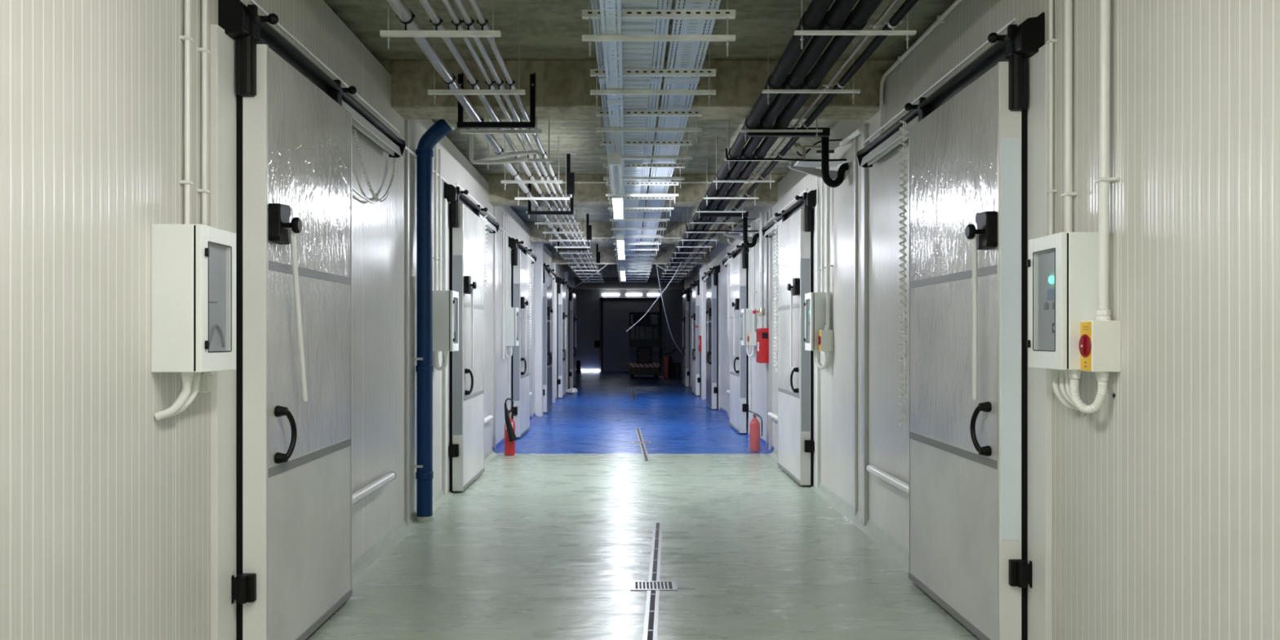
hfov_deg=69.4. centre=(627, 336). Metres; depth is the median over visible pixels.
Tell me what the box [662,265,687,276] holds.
hanger
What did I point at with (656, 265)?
loose cable
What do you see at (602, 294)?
window
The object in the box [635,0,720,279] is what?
cable tray
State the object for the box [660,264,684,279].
hanger
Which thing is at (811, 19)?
insulated pipe
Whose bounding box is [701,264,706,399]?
pilaster
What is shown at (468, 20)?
pipe
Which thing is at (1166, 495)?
wall
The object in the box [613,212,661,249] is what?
hanger
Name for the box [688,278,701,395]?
door
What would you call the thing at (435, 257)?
conduit
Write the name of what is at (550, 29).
ceiling
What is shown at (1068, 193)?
conduit
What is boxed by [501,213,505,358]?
conduit
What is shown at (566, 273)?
pilaster
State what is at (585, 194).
beam
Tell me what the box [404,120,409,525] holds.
trim
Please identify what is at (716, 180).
hanger
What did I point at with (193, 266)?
electrical cabinet
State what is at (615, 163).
light
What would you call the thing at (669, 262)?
hanger
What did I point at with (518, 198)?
hanger
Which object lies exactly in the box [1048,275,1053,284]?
lamp
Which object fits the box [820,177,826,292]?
conduit
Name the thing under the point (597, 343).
chain hoist
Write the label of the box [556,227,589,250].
bracket
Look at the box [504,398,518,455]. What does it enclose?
fire extinguisher
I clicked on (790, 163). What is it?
hanger
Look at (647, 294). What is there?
window
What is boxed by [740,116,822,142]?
hanger
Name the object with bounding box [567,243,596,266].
hanger
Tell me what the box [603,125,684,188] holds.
hanger
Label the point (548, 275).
door
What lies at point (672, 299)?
wall
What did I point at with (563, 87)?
beam
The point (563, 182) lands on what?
conduit
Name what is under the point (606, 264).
loose cable
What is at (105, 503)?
wall
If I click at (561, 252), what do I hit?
hanger
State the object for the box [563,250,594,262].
hanger
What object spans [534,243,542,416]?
pilaster
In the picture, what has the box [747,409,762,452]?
fire extinguisher
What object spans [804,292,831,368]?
electrical box
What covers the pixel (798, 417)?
door
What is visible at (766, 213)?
trim
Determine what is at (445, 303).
electrical cabinet
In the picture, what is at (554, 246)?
hanger
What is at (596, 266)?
hanger
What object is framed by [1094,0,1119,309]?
conduit
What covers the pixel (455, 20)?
pipe
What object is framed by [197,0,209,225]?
conduit
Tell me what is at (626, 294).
window
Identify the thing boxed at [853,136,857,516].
trim
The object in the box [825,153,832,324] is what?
conduit
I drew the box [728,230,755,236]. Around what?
light fixture
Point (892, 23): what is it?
insulated pipe
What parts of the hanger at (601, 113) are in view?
threaded rod, threaded rod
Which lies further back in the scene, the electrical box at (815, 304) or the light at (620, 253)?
the light at (620, 253)
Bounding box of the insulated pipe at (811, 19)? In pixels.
[657,0,834,283]
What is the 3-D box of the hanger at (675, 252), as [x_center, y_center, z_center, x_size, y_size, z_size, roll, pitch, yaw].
[1.185,-1.770,17.465,0.630,0.540,0.030,0,0,0]
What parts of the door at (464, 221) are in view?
handle, release rod, latch knob, track rod, coiled cord, bumper rail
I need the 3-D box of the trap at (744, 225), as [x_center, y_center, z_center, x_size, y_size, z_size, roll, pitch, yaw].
[1.752,-1.512,13.250,0.275,0.477,0.064,0,0,0]
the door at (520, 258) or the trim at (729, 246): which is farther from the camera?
the trim at (729, 246)
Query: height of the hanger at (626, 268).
0.610 m
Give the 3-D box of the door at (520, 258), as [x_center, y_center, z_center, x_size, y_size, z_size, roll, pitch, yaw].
[-1.602,0.015,14.807,0.266,2.970,2.795,0,0,0]
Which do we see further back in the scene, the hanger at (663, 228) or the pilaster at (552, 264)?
the pilaster at (552, 264)
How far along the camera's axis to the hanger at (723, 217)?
14.00 m
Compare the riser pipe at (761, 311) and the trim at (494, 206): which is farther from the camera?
the riser pipe at (761, 311)
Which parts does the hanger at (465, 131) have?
threaded rod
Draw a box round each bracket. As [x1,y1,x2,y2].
[457,72,535,128]
[527,183,573,214]
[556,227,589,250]
[564,152,576,197]
[585,213,592,241]
[595,243,599,264]
[724,138,846,161]
[724,230,757,243]
[787,160,843,179]
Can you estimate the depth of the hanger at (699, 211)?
11.70 m
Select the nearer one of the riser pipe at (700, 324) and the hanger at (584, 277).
the riser pipe at (700, 324)
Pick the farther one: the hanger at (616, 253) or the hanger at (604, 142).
the hanger at (616, 253)
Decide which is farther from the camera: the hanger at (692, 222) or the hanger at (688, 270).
the hanger at (688, 270)
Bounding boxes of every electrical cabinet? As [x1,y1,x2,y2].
[151,224,235,420]
[432,290,458,370]
[504,307,519,358]
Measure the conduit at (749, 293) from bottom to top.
1.800 m
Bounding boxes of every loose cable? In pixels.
[568,264,607,291]
[626,261,682,331]
[655,263,682,270]
[656,265,685,357]
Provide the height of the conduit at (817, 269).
1.800 m
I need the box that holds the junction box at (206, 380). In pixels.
[198,372,213,392]
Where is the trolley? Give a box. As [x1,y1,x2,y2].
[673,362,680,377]
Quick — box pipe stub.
[839,126,862,146]
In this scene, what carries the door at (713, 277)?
in the wall at (1166, 495)
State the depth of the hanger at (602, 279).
25.50 m
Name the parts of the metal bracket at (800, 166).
arm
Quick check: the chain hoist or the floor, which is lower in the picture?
the floor
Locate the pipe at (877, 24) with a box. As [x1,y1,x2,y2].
[671,0,898,281]
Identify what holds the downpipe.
attached to the wall at (105, 503)
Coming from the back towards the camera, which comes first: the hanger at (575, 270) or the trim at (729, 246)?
the hanger at (575, 270)
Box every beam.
[377,59,897,119]
[480,173,786,206]
[524,222,737,243]
[546,247,714,264]
[562,264,697,277]
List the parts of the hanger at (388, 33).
threaded rod, threaded rod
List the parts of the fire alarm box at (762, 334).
lid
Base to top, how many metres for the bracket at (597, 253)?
0.470 m
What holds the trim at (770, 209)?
attached to the wall at (1166, 495)
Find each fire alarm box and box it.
[698,335,701,351]
[756,328,768,363]
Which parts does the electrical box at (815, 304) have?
panel, door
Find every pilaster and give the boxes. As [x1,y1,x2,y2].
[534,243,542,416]
[550,262,555,403]
[564,271,568,390]
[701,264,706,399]
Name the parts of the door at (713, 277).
release rod, handle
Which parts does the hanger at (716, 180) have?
threaded rod, threaded rod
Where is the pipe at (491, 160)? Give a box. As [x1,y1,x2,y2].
[469,128,537,164]
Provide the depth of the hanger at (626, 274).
24.55 m
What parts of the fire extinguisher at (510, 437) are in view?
lever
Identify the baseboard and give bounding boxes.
[351,382,576,585]
[688,385,908,569]
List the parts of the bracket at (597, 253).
stem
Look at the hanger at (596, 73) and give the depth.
5.75 m
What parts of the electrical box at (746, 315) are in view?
door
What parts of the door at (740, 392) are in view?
coiled cord, release rod, handle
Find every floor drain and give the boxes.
[628,388,638,399]
[630,522,677,639]
[631,428,651,461]
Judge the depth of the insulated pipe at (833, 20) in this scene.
5.95 m
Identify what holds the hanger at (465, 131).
hanging from the ceiling
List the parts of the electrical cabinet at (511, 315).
door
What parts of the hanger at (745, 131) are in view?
threaded rod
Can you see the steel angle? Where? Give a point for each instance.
(826, 131)
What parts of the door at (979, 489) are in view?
bumper rail, coiled cord, track rod, latch knob, release rod, handle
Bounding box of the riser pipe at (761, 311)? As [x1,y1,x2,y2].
[752,212,764,328]
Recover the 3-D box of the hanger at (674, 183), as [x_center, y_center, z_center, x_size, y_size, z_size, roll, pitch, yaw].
[0.160,-1.735,9.944,0.782,0.610,0.042,0,0,0]
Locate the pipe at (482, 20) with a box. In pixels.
[468,0,601,281]
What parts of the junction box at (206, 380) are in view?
lid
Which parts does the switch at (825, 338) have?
plate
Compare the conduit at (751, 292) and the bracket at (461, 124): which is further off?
the conduit at (751, 292)
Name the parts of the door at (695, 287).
release rod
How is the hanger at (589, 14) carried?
hanging from the ceiling
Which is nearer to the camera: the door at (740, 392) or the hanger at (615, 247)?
the door at (740, 392)
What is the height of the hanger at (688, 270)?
0.540 m
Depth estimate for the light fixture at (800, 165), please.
8.18 m
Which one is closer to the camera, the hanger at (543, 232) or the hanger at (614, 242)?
the hanger at (543, 232)
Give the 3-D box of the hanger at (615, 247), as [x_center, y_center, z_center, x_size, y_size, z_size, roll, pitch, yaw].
[0.160,-1.735,17.259,0.782,0.610,0.042,0,0,0]
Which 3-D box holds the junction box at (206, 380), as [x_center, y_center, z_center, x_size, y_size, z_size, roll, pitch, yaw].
[-1.709,0.178,3.733,0.052,0.093,0.075,0,0,0]
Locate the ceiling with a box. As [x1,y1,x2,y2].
[323,0,955,289]
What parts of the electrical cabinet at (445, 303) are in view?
door, panel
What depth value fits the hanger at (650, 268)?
20.38 m
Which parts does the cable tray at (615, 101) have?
splice plate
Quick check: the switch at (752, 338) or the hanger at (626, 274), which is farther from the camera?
the hanger at (626, 274)
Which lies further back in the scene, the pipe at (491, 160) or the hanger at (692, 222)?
the hanger at (692, 222)
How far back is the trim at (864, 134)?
7.25 m
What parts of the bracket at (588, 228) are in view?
stem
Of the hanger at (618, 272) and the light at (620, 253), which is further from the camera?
the hanger at (618, 272)
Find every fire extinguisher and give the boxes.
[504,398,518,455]
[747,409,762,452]
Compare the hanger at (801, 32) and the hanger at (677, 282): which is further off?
the hanger at (677, 282)
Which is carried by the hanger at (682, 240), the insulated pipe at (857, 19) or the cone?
the insulated pipe at (857, 19)
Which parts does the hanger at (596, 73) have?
threaded rod, threaded rod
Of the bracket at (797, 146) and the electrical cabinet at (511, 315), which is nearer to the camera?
the bracket at (797, 146)
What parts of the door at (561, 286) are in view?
release rod, coiled cord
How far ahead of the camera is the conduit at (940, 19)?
6.13 m
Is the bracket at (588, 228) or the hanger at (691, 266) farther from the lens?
the hanger at (691, 266)
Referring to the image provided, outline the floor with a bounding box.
[305,371,979,639]
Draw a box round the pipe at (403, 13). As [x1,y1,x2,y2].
[386,0,589,281]
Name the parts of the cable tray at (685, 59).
splice plate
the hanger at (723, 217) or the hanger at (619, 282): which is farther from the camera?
the hanger at (619, 282)
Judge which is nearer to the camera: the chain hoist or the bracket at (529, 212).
the bracket at (529, 212)
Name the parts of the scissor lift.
notice panel, guard rail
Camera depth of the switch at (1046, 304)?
3.78 m
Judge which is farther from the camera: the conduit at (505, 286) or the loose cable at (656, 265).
the loose cable at (656, 265)
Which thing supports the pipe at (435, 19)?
on the hanger at (551, 240)
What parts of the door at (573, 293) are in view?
release rod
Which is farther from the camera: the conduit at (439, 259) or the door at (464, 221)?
the door at (464, 221)
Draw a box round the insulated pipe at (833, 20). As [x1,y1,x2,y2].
[662,0,857,283]
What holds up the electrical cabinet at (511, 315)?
attached to the wall at (105, 503)
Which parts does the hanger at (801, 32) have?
threaded rod, threaded rod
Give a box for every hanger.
[379,0,501,48]
[427,20,524,104]
[459,116,542,142]
[487,119,553,168]
[501,136,562,189]
[515,158,569,205]
[525,210,575,217]
[534,206,579,228]
[542,231,583,235]
[548,212,586,244]
[554,246,590,248]
[559,244,592,257]
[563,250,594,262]
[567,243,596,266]
[570,263,598,270]
[573,264,599,273]
[576,264,600,276]
[578,264,602,279]
[580,264,603,282]
[582,0,735,57]
[582,277,604,284]
[590,19,715,107]
[595,106,702,142]
[600,120,692,168]
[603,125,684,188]
[605,148,678,204]
[608,172,673,216]
[609,206,669,226]
[610,211,666,235]
[612,216,663,243]
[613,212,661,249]
[613,241,658,250]
[614,247,657,257]
[615,250,655,264]
[616,250,653,268]
[617,261,651,269]
[617,264,651,275]
[617,268,648,274]
[617,271,648,280]
[618,274,648,283]
[618,281,647,282]
[657,278,679,284]
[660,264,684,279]
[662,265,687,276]
[663,266,690,273]
[666,253,693,270]
[667,243,697,266]
[670,243,702,262]
[673,243,706,257]
[676,221,712,251]
[680,212,719,244]
[684,217,726,237]
[689,206,735,228]
[695,203,746,217]
[703,168,759,205]
[712,136,774,189]
[724,119,791,168]
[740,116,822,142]
[761,20,860,104]
[794,0,915,48]
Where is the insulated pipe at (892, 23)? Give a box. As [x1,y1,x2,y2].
[673,0,918,281]
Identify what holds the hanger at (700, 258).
hanging from the ceiling
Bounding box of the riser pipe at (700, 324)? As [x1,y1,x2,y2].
[695,268,701,335]
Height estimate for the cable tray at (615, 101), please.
0.052 m
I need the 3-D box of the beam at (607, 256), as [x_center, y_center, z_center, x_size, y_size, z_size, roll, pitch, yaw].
[0.000,-1.865,21.400,10.000,0.350,0.400,0,0,0]
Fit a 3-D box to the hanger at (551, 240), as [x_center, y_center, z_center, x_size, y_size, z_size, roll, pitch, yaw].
[-0.973,-1.770,15.165,0.625,0.540,0.030,0,0,0]
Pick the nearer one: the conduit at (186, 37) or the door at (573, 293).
the conduit at (186, 37)
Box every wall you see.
[0,0,574,639]
[575,289,684,371]
[684,0,1279,639]
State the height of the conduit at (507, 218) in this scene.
1.290 m
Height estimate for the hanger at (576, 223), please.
0.540 m
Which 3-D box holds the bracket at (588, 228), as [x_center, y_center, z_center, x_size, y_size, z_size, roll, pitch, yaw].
[-0.630,-1.805,15.300,0.120,0.470,0.100,0,0,0]
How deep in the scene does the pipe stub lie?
7.55 m
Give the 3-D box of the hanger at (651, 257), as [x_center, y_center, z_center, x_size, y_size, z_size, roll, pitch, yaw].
[0.160,-1.735,19.349,0.782,0.610,0.042,0,0,0]
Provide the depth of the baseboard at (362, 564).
6.78 m
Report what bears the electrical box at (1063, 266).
attached to the wall at (1166, 495)
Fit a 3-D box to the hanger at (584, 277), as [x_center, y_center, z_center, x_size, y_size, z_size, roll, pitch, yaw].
[-0.973,-1.770,26.665,0.625,0.540,0.030,0,0,0]
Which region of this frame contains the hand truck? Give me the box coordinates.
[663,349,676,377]
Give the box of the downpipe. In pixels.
[413,119,455,522]
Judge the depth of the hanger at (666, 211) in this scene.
12.01 m
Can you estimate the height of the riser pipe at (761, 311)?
1.538 m
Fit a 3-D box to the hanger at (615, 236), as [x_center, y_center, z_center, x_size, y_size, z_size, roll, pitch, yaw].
[0.160,-1.735,14.124,0.782,0.610,0.042,0,0,0]
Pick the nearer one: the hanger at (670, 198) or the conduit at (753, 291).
the hanger at (670, 198)
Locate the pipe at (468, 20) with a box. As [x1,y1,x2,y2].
[453,0,599,281]
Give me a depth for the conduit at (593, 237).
16.36 m
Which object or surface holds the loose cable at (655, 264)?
hanging from the insulated pipe at (857, 19)
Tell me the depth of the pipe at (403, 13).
6.00 m
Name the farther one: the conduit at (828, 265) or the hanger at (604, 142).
the conduit at (828, 265)
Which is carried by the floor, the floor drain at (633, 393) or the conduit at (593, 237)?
the floor drain at (633, 393)
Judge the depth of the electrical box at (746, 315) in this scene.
13.53 m
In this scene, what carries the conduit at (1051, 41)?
attached to the wall at (1166, 495)
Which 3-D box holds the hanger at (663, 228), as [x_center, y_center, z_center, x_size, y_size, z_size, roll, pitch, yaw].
[0.160,-1.735,13.079,0.782,0.610,0.042,0,0,0]
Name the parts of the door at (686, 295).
release rod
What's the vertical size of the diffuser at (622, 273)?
0.042 m
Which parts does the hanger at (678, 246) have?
threaded rod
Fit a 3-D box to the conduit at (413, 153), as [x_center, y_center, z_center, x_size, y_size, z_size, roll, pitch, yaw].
[-1.718,-1.465,11.980,0.034,0.022,10.640,0,0,0]
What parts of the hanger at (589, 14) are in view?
threaded rod, threaded rod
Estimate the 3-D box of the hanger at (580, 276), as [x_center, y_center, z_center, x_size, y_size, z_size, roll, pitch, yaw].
[-0.973,-1.770,24.365,0.625,0.540,0.030,0,0,0]
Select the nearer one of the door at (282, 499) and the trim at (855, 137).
the door at (282, 499)
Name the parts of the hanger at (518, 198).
threaded rod, threaded rod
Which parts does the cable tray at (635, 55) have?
splice plate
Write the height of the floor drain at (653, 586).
0.005 m
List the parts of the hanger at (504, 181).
threaded rod, threaded rod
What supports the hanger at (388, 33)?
hanging from the ceiling
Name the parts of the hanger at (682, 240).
threaded rod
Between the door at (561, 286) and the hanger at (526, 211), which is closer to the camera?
the hanger at (526, 211)
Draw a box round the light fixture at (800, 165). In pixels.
[793,160,843,169]
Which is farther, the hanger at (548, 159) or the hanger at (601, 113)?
the hanger at (548, 159)
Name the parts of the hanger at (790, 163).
threaded rod, threaded rod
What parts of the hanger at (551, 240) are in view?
threaded rod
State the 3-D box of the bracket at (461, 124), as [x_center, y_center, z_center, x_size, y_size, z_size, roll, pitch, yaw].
[-0.960,-1.730,6.777,0.570,0.400,0.045,0,0,0]
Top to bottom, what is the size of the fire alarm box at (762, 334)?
0.462 m
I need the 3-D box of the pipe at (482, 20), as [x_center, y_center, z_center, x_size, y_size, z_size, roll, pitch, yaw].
[-0.755,-1.625,10.750,0.058,0.079,33.500,0,0,0]
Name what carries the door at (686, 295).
in the wall at (1166, 495)
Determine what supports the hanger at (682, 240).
hanging from the ceiling
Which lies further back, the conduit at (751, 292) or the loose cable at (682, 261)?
the loose cable at (682, 261)
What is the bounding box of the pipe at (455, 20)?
[441,0,597,281]
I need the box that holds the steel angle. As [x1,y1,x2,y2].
[746,127,830,137]
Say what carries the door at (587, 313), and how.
in the wall at (672, 299)
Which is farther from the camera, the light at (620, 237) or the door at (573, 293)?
the door at (573, 293)
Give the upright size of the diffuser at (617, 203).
0.042 m
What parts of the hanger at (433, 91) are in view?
threaded rod, threaded rod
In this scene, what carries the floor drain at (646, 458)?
on the floor
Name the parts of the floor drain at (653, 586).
grate frame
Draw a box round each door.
[210,0,406,639]
[442,182,499,494]
[507,236,537,437]
[542,262,556,412]
[555,275,568,398]
[568,285,577,387]
[575,302,599,369]
[599,297,662,371]
[680,287,691,386]
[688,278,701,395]
[701,264,720,409]
[722,240,751,434]
[761,188,820,488]
[856,12,1052,639]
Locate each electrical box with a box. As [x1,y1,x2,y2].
[740,308,755,357]
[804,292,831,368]
[1026,231,1098,410]
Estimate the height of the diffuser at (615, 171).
0.042 m
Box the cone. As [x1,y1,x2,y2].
[575,360,581,372]
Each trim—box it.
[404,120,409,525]
[493,206,495,450]
[531,243,533,418]
[727,247,728,414]
[728,244,730,417]
[765,212,768,446]
[768,208,772,449]
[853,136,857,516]
[861,123,867,525]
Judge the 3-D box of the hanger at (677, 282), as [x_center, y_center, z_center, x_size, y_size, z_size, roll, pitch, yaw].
[1.185,-1.770,26.665,0.630,0.540,0.030,0,0,0]
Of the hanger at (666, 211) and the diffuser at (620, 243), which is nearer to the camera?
the hanger at (666, 211)
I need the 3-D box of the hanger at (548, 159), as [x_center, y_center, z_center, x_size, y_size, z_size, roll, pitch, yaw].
[-0.973,-1.770,8.265,0.625,0.540,0.030,0,0,0]
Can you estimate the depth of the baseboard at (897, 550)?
7.44 m
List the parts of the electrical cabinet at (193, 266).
door, panel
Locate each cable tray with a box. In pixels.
[590,0,672,279]
[599,0,626,284]
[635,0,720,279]
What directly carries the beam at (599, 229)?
attached to the ceiling
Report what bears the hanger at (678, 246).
hanging from the ceiling
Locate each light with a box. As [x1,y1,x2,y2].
[607,146,622,195]
[611,191,623,218]
[616,233,624,250]
[617,250,624,259]
[619,262,625,275]
[620,275,625,280]
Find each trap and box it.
[739,217,759,248]
[816,137,848,187]
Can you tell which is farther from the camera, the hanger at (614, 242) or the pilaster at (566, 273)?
the pilaster at (566, 273)
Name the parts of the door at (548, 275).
handle, release rod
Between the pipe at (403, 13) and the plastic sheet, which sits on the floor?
the plastic sheet
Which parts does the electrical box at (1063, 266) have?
panel, door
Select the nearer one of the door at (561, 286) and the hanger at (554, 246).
the hanger at (554, 246)
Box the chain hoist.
[594,340,599,347]
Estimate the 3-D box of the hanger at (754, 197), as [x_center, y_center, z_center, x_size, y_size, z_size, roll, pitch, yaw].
[1.185,-1.770,10.565,0.630,0.540,0.030,0,0,0]
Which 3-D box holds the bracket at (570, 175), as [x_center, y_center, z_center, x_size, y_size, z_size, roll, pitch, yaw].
[-0.630,-1.795,10.300,0.120,0.490,0.100,0,0,0]
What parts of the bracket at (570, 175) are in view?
stem, plate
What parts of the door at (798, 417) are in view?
bumper rail, coiled cord, track rod, latch knob, release rod, handle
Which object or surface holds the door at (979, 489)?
in the wall at (1166, 495)
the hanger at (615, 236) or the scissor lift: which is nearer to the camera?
the hanger at (615, 236)
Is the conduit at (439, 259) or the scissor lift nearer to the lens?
the conduit at (439, 259)
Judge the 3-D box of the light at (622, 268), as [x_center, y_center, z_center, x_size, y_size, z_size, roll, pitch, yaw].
[-0.100,-1.435,19.650,0.109,0.194,1.524,0,0,0]
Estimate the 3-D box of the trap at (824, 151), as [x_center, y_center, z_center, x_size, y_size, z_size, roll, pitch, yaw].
[1.752,-1.512,7.900,0.275,0.477,0.064,0,0,0]
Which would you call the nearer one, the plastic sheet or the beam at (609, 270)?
the plastic sheet
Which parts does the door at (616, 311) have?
guide rail, guide rail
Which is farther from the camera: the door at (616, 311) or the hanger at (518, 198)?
the door at (616, 311)
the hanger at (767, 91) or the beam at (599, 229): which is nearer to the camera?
the hanger at (767, 91)
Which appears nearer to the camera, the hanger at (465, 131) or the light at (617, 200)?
the hanger at (465, 131)
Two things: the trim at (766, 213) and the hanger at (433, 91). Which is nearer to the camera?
the hanger at (433, 91)
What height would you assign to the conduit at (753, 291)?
1.595 m
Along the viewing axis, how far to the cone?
38.72 m
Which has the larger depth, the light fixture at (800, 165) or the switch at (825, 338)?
the switch at (825, 338)
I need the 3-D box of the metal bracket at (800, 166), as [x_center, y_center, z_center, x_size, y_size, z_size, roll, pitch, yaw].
[1.643,-1.455,8.185,0.483,0.190,0.310,0,0,0]
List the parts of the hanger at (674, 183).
threaded rod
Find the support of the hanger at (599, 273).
hanging from the ceiling
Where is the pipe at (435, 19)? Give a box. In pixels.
[418,0,594,281]
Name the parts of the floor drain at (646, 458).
grate frame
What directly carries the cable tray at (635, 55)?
on the hanger at (666, 211)
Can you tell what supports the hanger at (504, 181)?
hanging from the ceiling
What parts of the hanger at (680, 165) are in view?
threaded rod, threaded rod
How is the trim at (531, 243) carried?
attached to the wall at (105, 503)
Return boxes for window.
[602,293,619,295]
[626,293,641,295]
[647,293,659,295]
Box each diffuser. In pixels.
[608,164,622,195]
[612,198,622,218]
[617,240,623,250]
[620,271,625,275]
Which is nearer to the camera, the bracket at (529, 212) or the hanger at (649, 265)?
the bracket at (529, 212)
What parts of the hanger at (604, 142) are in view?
threaded rod, threaded rod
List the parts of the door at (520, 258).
handle, release rod, coiled cord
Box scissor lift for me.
[628,311,660,377]
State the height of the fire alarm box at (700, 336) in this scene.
0.390 m
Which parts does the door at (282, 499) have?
handle, latch knob, release rod, track rod, bumper rail, cord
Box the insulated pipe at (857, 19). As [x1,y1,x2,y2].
[666,0,882,283]
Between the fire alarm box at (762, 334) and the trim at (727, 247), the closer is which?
the fire alarm box at (762, 334)
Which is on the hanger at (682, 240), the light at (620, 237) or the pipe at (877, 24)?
the pipe at (877, 24)
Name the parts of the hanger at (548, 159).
threaded rod, threaded rod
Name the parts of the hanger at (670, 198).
threaded rod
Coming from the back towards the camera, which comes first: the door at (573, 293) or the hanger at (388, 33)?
the door at (573, 293)
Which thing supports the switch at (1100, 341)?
attached to the wall at (1166, 495)
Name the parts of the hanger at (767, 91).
threaded rod, threaded rod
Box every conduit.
[178,0,193,224]
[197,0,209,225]
[405,146,511,237]
[432,145,437,290]
[436,149,441,290]
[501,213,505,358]
[504,215,506,307]
[506,217,508,307]
[562,181,754,184]
[570,236,717,239]
[748,223,751,308]
[750,222,752,308]
[751,219,756,329]
[815,167,821,292]
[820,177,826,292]
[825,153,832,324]
[879,0,962,133]
[1046,0,1057,235]
[1061,0,1077,232]
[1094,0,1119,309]
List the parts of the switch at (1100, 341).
switch handle, plate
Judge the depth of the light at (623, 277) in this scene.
21.39 m
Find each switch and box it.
[746,329,756,357]
[815,324,833,369]
[1044,302,1048,310]
[1067,309,1120,413]
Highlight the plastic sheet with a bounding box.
[565,387,577,394]

